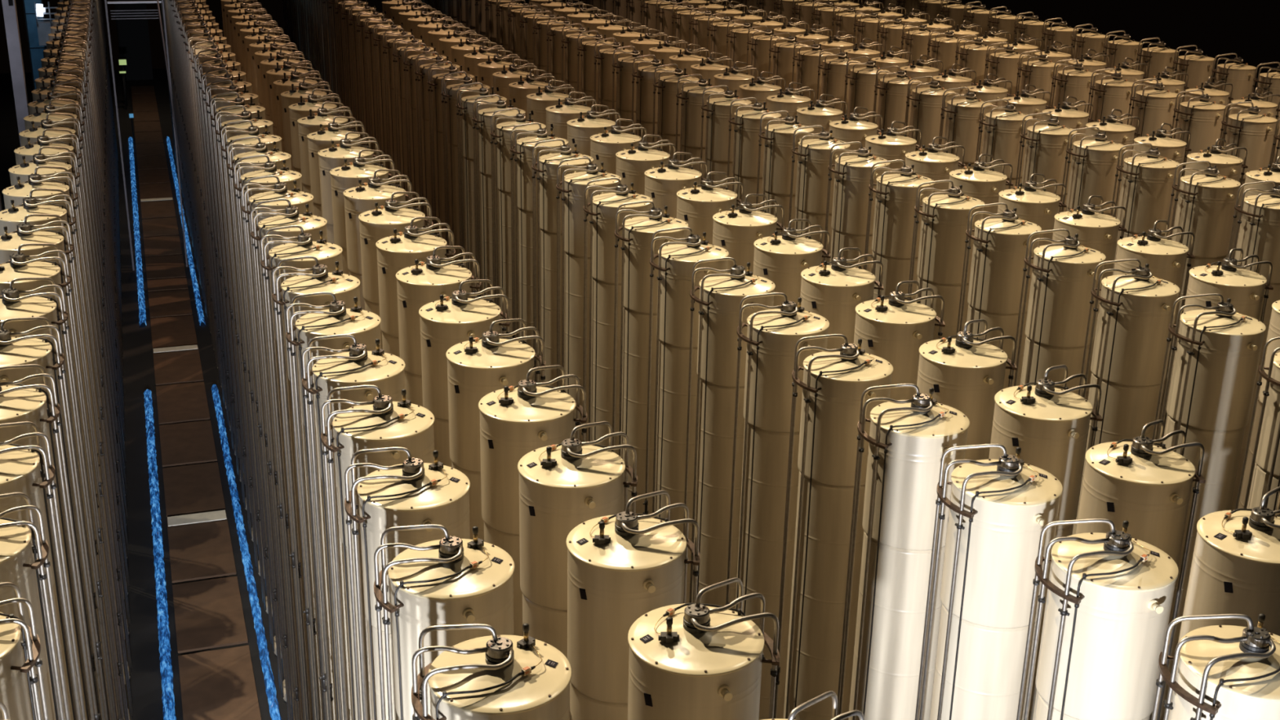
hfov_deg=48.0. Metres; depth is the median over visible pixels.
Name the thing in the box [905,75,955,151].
tank
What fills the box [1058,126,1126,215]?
tank
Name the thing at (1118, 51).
tank
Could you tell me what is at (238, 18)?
tank
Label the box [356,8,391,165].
tank
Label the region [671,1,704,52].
tank
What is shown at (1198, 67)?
tank
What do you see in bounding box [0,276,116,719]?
tank
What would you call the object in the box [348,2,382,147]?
tank
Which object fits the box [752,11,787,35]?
tank
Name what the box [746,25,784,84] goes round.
tank
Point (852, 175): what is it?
tank
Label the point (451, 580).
tank
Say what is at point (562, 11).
tank
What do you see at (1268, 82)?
tank
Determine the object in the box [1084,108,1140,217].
tank
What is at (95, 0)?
tank
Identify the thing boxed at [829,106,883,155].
tank
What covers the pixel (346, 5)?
tank
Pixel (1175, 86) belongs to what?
tank
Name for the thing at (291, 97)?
tank
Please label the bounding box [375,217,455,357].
tank
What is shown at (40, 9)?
lamp
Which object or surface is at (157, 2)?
frame
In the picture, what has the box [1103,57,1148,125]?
tank
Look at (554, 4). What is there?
tank
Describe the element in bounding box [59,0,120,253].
tank
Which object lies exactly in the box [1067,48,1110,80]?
tank
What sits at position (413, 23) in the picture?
tank
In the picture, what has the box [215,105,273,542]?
tank
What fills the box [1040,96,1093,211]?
tank
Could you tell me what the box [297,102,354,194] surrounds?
tank
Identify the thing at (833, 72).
tank
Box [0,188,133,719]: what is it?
tank
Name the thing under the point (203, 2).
tank
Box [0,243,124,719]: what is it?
tank
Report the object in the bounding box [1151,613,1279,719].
tank
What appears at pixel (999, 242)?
tank
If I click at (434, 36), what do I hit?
tank
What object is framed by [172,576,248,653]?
tile
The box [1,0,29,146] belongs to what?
column
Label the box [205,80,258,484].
tank
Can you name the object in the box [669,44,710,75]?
tank
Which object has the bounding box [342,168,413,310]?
tank
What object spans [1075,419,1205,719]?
tank
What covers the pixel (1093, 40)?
tank
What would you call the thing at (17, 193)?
tank
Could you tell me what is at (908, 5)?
tank
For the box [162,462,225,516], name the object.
floor panel
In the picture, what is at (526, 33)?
tank
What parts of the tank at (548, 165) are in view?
lid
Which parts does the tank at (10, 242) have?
lid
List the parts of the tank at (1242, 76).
lid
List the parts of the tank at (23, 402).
lid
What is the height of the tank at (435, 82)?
5.713 m
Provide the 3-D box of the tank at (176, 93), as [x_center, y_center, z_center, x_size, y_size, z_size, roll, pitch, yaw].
[-10.170,-5.783,32.695,0.719,5.712,0.694,-6,21,-18]
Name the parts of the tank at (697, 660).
valve stem, knob, casing, lid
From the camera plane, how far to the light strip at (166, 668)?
17.95 m
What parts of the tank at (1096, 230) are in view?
lid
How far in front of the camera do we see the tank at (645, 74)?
21.86 m
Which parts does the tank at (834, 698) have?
lid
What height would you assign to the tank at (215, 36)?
5.712 m
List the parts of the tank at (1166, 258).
lid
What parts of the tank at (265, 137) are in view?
lid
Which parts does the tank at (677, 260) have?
lid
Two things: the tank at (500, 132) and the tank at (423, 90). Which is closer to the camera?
the tank at (500, 132)
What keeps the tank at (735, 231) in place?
on the floor
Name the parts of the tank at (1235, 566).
lid, valve stem, knob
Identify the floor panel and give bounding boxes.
[152,346,204,385]
[155,382,210,424]
[159,420,217,466]
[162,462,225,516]
[166,510,236,582]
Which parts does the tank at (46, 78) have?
lid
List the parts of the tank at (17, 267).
lid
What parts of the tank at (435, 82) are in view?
lid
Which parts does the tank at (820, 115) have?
casing, lid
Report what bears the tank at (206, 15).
on the floor
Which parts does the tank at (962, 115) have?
lid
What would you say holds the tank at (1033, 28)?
on the floor
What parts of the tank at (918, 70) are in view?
casing, lid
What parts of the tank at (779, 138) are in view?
lid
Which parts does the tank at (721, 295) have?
lid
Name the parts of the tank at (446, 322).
lid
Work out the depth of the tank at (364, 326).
10.45 m
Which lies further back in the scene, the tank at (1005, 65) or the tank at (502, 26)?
the tank at (502, 26)
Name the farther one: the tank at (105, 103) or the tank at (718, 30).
the tank at (105, 103)
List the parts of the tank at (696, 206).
casing, lid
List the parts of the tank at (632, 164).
lid, casing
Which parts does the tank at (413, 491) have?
lid, valve stem, knob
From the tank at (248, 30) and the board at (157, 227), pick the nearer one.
the tank at (248, 30)
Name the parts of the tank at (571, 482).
valve stem, knob, lid, casing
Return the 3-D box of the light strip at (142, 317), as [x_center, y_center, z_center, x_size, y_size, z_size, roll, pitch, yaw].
[-12.272,-3.655,34.913,0.132,0.086,18.141,-6,21,-18]
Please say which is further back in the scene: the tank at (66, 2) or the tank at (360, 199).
the tank at (66, 2)
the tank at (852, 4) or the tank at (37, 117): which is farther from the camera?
the tank at (852, 4)
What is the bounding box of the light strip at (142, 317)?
[128,136,146,325]
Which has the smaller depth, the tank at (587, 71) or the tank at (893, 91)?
the tank at (893, 91)
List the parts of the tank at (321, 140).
lid, casing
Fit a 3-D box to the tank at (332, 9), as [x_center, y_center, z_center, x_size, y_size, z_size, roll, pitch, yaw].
[-6.268,-5.148,31.188,0.719,5.712,0.694,-6,21,-18]
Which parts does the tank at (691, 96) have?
lid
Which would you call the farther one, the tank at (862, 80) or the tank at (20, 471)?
the tank at (862, 80)
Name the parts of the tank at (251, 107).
lid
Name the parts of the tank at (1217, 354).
lid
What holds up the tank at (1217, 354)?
on the floor
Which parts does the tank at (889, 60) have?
lid, casing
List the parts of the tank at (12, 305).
lid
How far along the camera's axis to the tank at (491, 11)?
30.45 m
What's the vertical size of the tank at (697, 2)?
5.715 m
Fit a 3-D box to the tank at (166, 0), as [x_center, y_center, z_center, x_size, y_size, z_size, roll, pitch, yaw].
[-10.804,-6.422,34.410,0.719,5.712,0.694,-6,21,-18]
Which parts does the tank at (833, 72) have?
casing, lid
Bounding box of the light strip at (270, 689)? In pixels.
[211,384,281,719]
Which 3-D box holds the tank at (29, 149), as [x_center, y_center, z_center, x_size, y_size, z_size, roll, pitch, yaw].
[-6.524,0.187,16.548,0.721,5.715,0.680,-17,27,-41]
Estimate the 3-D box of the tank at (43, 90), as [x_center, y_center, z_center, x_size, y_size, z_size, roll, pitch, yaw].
[-7.788,-1.084,19.964,0.716,5.710,0.696,-6,21,-18]
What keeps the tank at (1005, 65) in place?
on the floor
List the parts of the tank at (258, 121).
lid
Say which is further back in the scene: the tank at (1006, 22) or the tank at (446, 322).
the tank at (1006, 22)
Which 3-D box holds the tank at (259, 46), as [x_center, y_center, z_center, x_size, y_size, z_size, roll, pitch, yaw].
[-6.124,-2.679,24.426,0.716,5.715,0.694,-6,21,-18]
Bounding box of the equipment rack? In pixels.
[33,1,57,57]
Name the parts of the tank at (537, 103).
casing, lid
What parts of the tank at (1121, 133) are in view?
lid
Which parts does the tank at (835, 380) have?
lid, knob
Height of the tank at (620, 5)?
5.712 m
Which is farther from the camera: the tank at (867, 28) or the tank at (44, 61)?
the tank at (867, 28)
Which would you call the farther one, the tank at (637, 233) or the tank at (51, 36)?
the tank at (51, 36)
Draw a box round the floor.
[0,68,294,719]
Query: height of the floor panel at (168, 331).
0.035 m
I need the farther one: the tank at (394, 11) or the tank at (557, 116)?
the tank at (394, 11)
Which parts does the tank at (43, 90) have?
lid, casing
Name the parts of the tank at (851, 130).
casing, lid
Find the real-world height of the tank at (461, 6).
5.712 m
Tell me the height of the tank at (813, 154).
5.716 m
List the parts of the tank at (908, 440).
lid, knob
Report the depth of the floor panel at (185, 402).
23.33 m
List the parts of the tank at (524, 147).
lid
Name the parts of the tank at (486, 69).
casing, lid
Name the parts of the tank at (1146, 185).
lid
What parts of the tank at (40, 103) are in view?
lid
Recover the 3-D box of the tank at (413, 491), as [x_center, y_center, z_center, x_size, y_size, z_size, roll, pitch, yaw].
[-1.301,3.165,8.696,0.721,5.716,0.680,2,20,1]
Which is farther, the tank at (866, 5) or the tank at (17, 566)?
the tank at (866, 5)
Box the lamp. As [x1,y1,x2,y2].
[35,4,45,17]
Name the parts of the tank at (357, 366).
lid, knob, valve stem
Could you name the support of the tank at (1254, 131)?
on the floor
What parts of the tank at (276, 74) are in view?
lid, casing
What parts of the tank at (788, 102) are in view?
lid, casing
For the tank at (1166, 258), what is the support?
on the floor
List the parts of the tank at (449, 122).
lid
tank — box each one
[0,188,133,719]
[0,213,128,719]
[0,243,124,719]
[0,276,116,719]
[0,316,108,719]
[0,364,101,719]
[0,421,85,719]
[0,492,70,719]
[0,582,48,719]
[0,701,8,719]
[2,165,132,684]
[8,146,130,639]
[13,128,129,595]
[18,112,128,564]
[23,98,128,526]
[27,85,127,494]
[31,74,126,466]
[34,62,125,443]
[37,53,124,417]
[40,44,124,396]
[43,35,124,377]
[45,27,123,357]
[48,21,123,340]
[50,13,122,323]
[52,8,122,306]
[53,2,121,293]
[55,0,121,277]
[57,0,120,266]
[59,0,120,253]
[93,0,120,241]
[94,0,119,232]
[95,0,119,220]
[96,0,119,210]
[165,0,186,208]
[167,0,187,217]
[168,0,189,226]
[168,0,191,238]
[169,0,194,249]
[171,0,205,262]
[173,0,208,274]
[175,0,212,287]
[177,5,215,302]
[179,11,218,315]
[182,17,222,332]
[185,25,226,348]
[187,32,231,368]
[191,40,235,387]
[194,48,240,410]
[197,58,245,433]
[201,68,252,457]
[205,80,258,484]
[209,92,265,512]
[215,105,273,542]
[220,0,253,44]
[220,120,281,577]
[224,0,257,53]
[226,136,291,616]
[227,0,262,60]
[231,4,267,62]
[233,154,302,658]
[235,10,272,71]
[240,17,278,82]
[241,175,314,702]
[244,23,284,93]
[248,31,291,106]
[250,198,327,719]
[254,39,297,106]
[260,47,306,120]
[260,225,342,719]
[266,56,314,135]
[271,256,360,719]
[273,66,323,152]
[280,76,332,170]
[285,291,381,719]
[288,88,342,191]
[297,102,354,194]
[302,333,405,719]
[306,115,366,217]
[311,0,326,93]
[317,0,332,100]
[317,131,380,244]
[320,385,434,719]
[322,0,338,115]
[328,0,349,115]
[329,149,395,274]
[334,0,368,130]
[341,0,373,132]
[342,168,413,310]
[344,446,470,719]
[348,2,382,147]
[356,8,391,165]
[358,191,433,349]
[364,14,400,166]
[373,20,411,177]
[373,524,514,719]
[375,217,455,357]
[382,0,413,18]
[382,27,422,188]
[390,0,423,25]
[392,35,434,209]
[395,245,480,406]
[398,1,433,31]
[403,43,446,231]
[407,7,444,39]
[411,622,571,719]
[414,52,459,236]
[417,13,454,46]
[418,279,511,467]
[427,19,466,54]
[427,61,474,261]
[439,26,478,62]
[440,71,489,266]
[445,318,545,540]
[450,33,492,71]
[456,0,469,37]
[456,82,506,298]
[463,41,506,81]
[465,0,479,44]
[472,94,525,307]
[475,0,489,46]
[477,49,521,93]
[478,364,586,635]
[484,0,511,53]
[489,107,546,341]
[492,58,538,106]
[495,0,523,62]
[506,0,536,71]
[508,69,556,120]
[510,122,568,386]
[517,421,637,657]
[519,4,549,78]
[526,80,576,128]
[528,0,559,9]
[531,138,593,391]
[532,10,564,82]
[540,0,573,15]
[545,91,597,140]
[546,17,579,93]
[553,0,586,21]
[555,156,621,442]
[560,23,595,105]
[566,104,621,155]
[566,490,700,719]
[567,4,600,27]
[577,30,613,118]
[581,9,616,35]
[581,177,653,455]
[590,118,647,174]
[594,37,632,122]
[596,15,632,42]
[599,0,615,20]
[612,0,629,26]
[612,45,653,134]
[612,200,688,514]
[613,22,650,49]
[615,134,675,195]
[626,0,650,33]
[627,577,779,719]
[630,28,669,57]
[631,54,675,150]
[640,0,671,39]
[642,226,728,603]
[644,151,707,218]
[648,35,688,66]
[652,63,699,164]
[655,0,687,47]
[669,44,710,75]
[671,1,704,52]
[675,74,724,177]
[676,171,743,244]
[681,0,710,11]
[683,257,775,608]
[688,7,723,57]
[690,52,733,86]
[697,0,729,16]
[699,84,751,191]
[706,13,742,66]
[712,193,784,274]
[714,61,759,97]
[715,0,748,21]
[725,18,762,75]
[725,292,829,719]
[727,97,781,211]
[733,6,767,27]
[738,71,786,110]
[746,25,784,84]
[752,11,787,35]
[753,218,831,306]
[755,0,777,20]
[755,111,813,235]
[762,690,864,719]
[766,82,815,124]
[768,32,808,94]
[773,0,804,26]
[773,17,809,42]
[773,333,893,719]
[787,124,850,263]
[791,0,823,33]
[791,40,833,103]
[795,24,832,49]
[796,93,848,138]
[800,247,884,349]
[811,0,844,40]
[812,0,841,7]
[816,48,860,115]
[818,31,857,58]
[822,141,890,272]
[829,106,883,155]
[831,4,865,47]
[834,0,862,13]
[836,383,969,719]
[843,56,889,132]
[844,38,884,67]
[853,8,888,51]
[853,280,945,399]
[854,0,884,18]
[863,159,934,300]
[865,120,922,173]
[871,46,912,77]
[872,66,920,137]
[875,3,906,24]
[875,15,912,58]
[896,0,924,17]
[899,8,929,31]
[900,54,942,88]
[901,21,937,66]
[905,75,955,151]
[905,136,965,195]
[906,179,984,340]
[915,444,1062,719]
[916,0,948,23]
[916,319,1017,460]
[922,14,955,38]
[926,27,966,75]
[931,63,976,99]
[937,87,992,169]
[939,0,971,29]
[946,20,982,44]
[948,154,1013,218]
[954,35,995,84]
[955,202,1041,388]
[962,1,995,36]
[964,73,1012,111]
[973,26,1011,53]
[975,98,1032,190]
[983,42,1026,97]
[986,6,1022,44]
[988,364,1102,719]
[996,173,1066,246]
[1001,84,1051,125]
[1003,33,1041,61]
[1011,228,1106,396]
[1013,12,1049,51]
[1015,50,1061,109]
[1015,112,1077,213]
[1016,518,1178,719]
[1034,40,1074,71]
[1040,17,1079,58]
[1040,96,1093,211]
[1049,58,1097,123]
[1051,195,1126,399]
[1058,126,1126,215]
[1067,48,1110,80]
[1070,23,1110,62]
[1071,258,1179,534]
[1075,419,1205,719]
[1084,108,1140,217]
[1087,68,1137,124]
[1102,30,1142,70]
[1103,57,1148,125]
[1110,142,1179,275]
[1113,219,1195,445]
[1126,78,1180,156]
[1132,122,1191,235]
[1135,37,1177,90]
[1142,66,1189,138]
[1150,293,1266,719]
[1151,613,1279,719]
[1155,160,1240,445]
[1170,89,1226,238]
[1172,44,1216,102]
[1177,486,1279,642]
[1183,248,1273,322]
[1184,76,1233,150]
[1184,137,1248,247]
[1210,53,1256,146]
[1218,101,1277,257]
[1226,180,1279,510]
[1229,87,1279,163]
[1235,336,1279,517]
[1238,300,1279,508]
[1242,155,1279,196]
[1252,62,1279,166]
[1269,118,1279,170]
[1273,124,1279,162]
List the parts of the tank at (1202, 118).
lid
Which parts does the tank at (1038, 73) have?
casing, lid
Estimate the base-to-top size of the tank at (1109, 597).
5.716 m
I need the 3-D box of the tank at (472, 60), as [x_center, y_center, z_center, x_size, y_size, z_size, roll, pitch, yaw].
[-2.538,-2.359,23.770,0.716,5.710,0.696,-6,21,-18]
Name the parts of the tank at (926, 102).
lid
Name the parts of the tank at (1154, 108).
lid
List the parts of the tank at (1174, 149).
lid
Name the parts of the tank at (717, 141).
lid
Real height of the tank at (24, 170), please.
5.715 m
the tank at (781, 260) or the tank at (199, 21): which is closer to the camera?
the tank at (781, 260)
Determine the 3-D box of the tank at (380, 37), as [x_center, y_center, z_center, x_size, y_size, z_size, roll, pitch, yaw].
[-4.367,-3.229,26.042,0.719,5.712,0.694,-6,21,-18]
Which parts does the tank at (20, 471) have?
lid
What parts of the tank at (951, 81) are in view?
casing, lid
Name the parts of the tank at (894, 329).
casing, lid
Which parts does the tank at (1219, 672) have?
casing, lid, valve stem, knob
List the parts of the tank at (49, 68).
lid, casing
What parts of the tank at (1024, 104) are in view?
casing, lid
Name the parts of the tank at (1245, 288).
casing, lid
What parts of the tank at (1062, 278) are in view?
lid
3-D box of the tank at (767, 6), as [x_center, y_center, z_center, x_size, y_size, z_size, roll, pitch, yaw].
[2.958,-5.824,33.592,0.719,5.712,0.694,-6,21,-18]
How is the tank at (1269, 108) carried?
on the floor
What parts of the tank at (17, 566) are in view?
lid, casing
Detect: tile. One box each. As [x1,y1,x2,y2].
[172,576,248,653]
[177,644,261,719]
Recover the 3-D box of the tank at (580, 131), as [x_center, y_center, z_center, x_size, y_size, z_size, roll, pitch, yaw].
[-0.636,-0.440,18.624,0.716,5.710,0.696,-6,21,-18]
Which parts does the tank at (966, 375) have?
knob, casing, lid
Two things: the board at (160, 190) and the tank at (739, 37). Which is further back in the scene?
the board at (160, 190)
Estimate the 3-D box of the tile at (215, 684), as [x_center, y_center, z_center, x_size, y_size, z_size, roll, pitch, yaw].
[-4.596,3.575,15.653,0.775,0.040,1.577,-6,21,-18]
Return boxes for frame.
[104,0,187,270]
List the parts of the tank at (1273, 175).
casing, lid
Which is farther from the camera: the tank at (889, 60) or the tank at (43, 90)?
the tank at (889, 60)
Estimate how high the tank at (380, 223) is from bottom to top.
5.715 m
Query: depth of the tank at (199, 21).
26.12 m
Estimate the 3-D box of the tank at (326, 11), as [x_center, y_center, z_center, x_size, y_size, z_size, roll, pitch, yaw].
[-6.585,-5.468,32.045,0.719,5.712,0.694,-6,21,-18]
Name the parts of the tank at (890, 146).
casing, lid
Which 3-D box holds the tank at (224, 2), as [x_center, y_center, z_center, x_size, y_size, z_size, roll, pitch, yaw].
[-8.342,-4.918,30.429,0.716,5.715,0.694,-6,21,-18]
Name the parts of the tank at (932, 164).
lid, casing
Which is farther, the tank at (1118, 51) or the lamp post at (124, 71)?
the lamp post at (124, 71)
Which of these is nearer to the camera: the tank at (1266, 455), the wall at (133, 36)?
the tank at (1266, 455)
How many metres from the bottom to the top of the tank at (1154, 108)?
5.713 m
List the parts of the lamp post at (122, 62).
post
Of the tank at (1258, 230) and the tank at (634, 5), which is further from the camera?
the tank at (634, 5)
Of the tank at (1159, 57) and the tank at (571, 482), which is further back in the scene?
the tank at (1159, 57)
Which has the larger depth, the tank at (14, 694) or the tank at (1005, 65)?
the tank at (1005, 65)
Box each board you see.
[132,102,157,111]
[133,111,159,121]
[133,120,161,132]
[134,131,163,143]
[135,142,165,156]
[137,168,169,184]
[138,182,173,201]
[140,200,176,219]
[142,217,178,237]
[143,235,182,257]
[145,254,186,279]
[146,277,187,292]
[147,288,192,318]
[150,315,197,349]
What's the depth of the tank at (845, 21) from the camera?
29.12 m
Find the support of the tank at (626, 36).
on the floor
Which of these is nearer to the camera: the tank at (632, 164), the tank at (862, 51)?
the tank at (632, 164)
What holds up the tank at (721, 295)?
on the floor
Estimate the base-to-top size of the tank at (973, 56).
5.712 m
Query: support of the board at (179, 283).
on the floor
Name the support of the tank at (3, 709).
on the floor
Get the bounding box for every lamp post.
[118,58,128,106]
[119,70,127,109]
[128,112,134,140]
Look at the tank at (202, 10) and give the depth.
27.83 m
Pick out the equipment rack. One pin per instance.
(43, 28)
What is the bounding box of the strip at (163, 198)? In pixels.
[140,197,173,201]
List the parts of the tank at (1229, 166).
casing, lid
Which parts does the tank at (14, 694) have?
lid, casing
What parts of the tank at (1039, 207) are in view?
casing, lid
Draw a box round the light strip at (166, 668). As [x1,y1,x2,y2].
[143,389,176,719]
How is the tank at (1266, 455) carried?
on the floor
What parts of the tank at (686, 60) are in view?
casing, lid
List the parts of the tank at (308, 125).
lid, casing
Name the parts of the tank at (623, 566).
valve stem, knob, casing, lid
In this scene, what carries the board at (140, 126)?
on the floor
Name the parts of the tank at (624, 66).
casing, lid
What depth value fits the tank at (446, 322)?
10.58 m
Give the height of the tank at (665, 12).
5.712 m
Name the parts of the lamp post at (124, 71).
post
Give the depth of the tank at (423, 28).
26.16 m
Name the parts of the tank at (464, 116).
casing, lid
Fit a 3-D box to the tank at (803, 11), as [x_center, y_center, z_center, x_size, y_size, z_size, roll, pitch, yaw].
[3.592,-5.184,31.876,0.719,5.712,0.694,-6,21,-18]
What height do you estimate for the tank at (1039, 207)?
5.715 m
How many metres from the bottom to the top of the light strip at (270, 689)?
0.086 m
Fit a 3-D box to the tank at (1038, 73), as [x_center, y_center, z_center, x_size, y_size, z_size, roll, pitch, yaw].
[6.444,-2.307,24.159,0.719,5.713,0.696,-6,21,-18]
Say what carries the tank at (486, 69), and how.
on the floor
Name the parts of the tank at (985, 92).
casing, lid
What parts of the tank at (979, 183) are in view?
casing, lid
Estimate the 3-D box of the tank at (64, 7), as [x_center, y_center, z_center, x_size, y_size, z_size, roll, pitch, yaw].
[-10.957,-4.285,28.538,0.716,5.715,0.694,-6,21,-18]
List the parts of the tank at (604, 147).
casing, lid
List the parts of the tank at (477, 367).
valve stem, knob, lid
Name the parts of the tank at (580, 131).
casing, lid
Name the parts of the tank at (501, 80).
casing, lid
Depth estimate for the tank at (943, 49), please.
25.70 m
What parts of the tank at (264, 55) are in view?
lid, casing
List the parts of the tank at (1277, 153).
casing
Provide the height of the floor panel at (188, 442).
0.039 m
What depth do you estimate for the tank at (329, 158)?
15.72 m
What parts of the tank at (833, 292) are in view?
casing, lid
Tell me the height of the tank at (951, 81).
5.710 m
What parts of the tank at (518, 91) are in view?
casing, lid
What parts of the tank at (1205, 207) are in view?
lid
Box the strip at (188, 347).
[153,344,197,352]
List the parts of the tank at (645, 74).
casing, lid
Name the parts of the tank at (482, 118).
casing, lid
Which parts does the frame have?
post, post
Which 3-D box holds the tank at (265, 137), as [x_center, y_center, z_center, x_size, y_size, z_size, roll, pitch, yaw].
[-4.470,-0.033,17.272,0.721,5.716,0.680,2,20,1]
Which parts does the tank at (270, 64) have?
lid, casing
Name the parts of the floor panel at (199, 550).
white strip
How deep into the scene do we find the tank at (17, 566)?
7.18 m
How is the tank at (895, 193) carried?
on the floor
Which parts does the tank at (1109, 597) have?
lid, knob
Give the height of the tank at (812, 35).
5.715 m
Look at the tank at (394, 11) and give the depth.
28.73 m
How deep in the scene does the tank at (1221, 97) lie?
20.83 m
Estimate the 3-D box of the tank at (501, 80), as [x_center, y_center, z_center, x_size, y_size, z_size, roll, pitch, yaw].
[-1.904,-1.719,22.055,0.716,5.710,0.696,-6,21,-18]
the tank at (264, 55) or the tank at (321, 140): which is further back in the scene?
the tank at (264, 55)
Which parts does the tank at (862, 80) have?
lid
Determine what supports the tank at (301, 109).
on the floor
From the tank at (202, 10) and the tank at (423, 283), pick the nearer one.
the tank at (423, 283)
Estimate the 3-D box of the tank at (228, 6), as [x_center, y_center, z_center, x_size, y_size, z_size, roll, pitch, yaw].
[-8.026,-4.598,29.571,0.716,5.715,0.694,-6,21,-18]
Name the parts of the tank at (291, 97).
lid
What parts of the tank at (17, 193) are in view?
lid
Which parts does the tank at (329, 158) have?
lid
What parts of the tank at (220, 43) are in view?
lid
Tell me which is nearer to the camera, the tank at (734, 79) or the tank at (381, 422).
the tank at (381, 422)
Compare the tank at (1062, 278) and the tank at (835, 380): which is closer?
the tank at (835, 380)
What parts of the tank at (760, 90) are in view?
casing, lid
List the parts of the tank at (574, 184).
lid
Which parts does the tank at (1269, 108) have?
casing, lid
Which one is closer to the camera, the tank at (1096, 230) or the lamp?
the tank at (1096, 230)
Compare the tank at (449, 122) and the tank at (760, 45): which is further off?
the tank at (760, 45)
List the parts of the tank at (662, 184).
lid, casing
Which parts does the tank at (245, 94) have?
lid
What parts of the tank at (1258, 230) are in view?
lid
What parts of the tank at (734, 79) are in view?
lid, casing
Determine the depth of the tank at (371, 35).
26.12 m
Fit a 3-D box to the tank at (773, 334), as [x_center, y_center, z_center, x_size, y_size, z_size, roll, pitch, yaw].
[1.016,2.201,11.477,0.721,5.716,0.680,2,20,1]
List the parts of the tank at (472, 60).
casing, lid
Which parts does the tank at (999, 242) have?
lid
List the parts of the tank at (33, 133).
lid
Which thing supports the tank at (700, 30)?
on the floor
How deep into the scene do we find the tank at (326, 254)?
12.33 m
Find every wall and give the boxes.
[22,0,46,89]
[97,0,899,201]
[113,0,153,80]
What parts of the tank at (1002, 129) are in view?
lid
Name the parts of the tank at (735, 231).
casing, lid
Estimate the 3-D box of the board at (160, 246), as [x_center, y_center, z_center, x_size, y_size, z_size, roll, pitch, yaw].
[-10.670,-2.554,32.087,0.775,0.040,1.573,-6,21,-18]
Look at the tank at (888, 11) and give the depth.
29.39 m
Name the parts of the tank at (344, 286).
lid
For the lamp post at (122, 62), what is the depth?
47.55 m
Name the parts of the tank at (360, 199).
lid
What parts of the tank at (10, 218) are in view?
lid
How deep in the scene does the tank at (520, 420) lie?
8.86 m
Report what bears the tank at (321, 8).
on the floor
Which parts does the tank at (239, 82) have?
lid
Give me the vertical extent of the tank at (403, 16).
5.715 m
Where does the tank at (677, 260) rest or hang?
on the floor
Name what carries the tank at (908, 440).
on the floor
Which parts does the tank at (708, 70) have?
casing, lid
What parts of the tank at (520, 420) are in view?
valve stem, knob, lid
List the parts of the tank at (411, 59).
lid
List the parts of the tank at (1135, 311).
lid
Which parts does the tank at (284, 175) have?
lid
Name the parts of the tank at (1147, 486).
valve stem, knob, lid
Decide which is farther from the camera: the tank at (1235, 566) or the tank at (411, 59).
the tank at (411, 59)
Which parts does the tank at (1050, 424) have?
valve stem, knob, lid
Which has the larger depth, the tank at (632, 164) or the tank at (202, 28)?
the tank at (202, 28)
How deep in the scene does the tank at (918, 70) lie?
22.32 m
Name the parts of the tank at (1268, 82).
lid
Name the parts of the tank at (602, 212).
lid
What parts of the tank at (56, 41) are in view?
lid, casing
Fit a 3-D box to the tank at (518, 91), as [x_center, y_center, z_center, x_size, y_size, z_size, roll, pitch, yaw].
[-1.587,-1.399,21.197,0.716,5.710,0.696,-6,21,-18]
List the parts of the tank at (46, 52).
lid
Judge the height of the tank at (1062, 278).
5.716 m
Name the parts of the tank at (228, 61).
lid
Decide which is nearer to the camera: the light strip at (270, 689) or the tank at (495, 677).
the tank at (495, 677)
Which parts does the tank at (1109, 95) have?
casing, lid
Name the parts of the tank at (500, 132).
casing, lid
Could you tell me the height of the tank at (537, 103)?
5.710 m
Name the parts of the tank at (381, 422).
lid, valve stem, knob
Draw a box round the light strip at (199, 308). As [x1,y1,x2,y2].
[166,136,205,324]
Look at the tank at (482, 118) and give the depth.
18.43 m
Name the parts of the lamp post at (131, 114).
post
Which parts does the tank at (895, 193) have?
lid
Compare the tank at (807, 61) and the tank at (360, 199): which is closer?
the tank at (360, 199)
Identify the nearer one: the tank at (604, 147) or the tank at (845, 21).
the tank at (604, 147)
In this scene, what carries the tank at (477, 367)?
on the floor
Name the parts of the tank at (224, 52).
lid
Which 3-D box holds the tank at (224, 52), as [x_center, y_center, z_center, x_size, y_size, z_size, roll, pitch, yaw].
[-6.684,-2.265,23.262,0.719,5.713,0.696,-6,21,-18]
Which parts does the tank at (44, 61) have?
lid, casing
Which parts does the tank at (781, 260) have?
casing, lid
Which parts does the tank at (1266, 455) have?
casing, lid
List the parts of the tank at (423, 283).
lid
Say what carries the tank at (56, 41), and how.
on the floor
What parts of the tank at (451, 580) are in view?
lid, casing, valve stem, knob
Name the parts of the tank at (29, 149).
lid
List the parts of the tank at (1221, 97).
casing, lid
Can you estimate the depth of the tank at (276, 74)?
20.88 m
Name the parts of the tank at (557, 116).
casing, lid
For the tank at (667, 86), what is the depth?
21.00 m
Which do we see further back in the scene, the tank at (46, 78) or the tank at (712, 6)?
the tank at (712, 6)
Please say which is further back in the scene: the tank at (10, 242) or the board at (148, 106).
the board at (148, 106)
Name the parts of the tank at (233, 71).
lid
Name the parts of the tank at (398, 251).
lid, casing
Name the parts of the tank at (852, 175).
lid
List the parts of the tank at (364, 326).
lid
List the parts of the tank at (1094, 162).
casing, lid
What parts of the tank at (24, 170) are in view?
lid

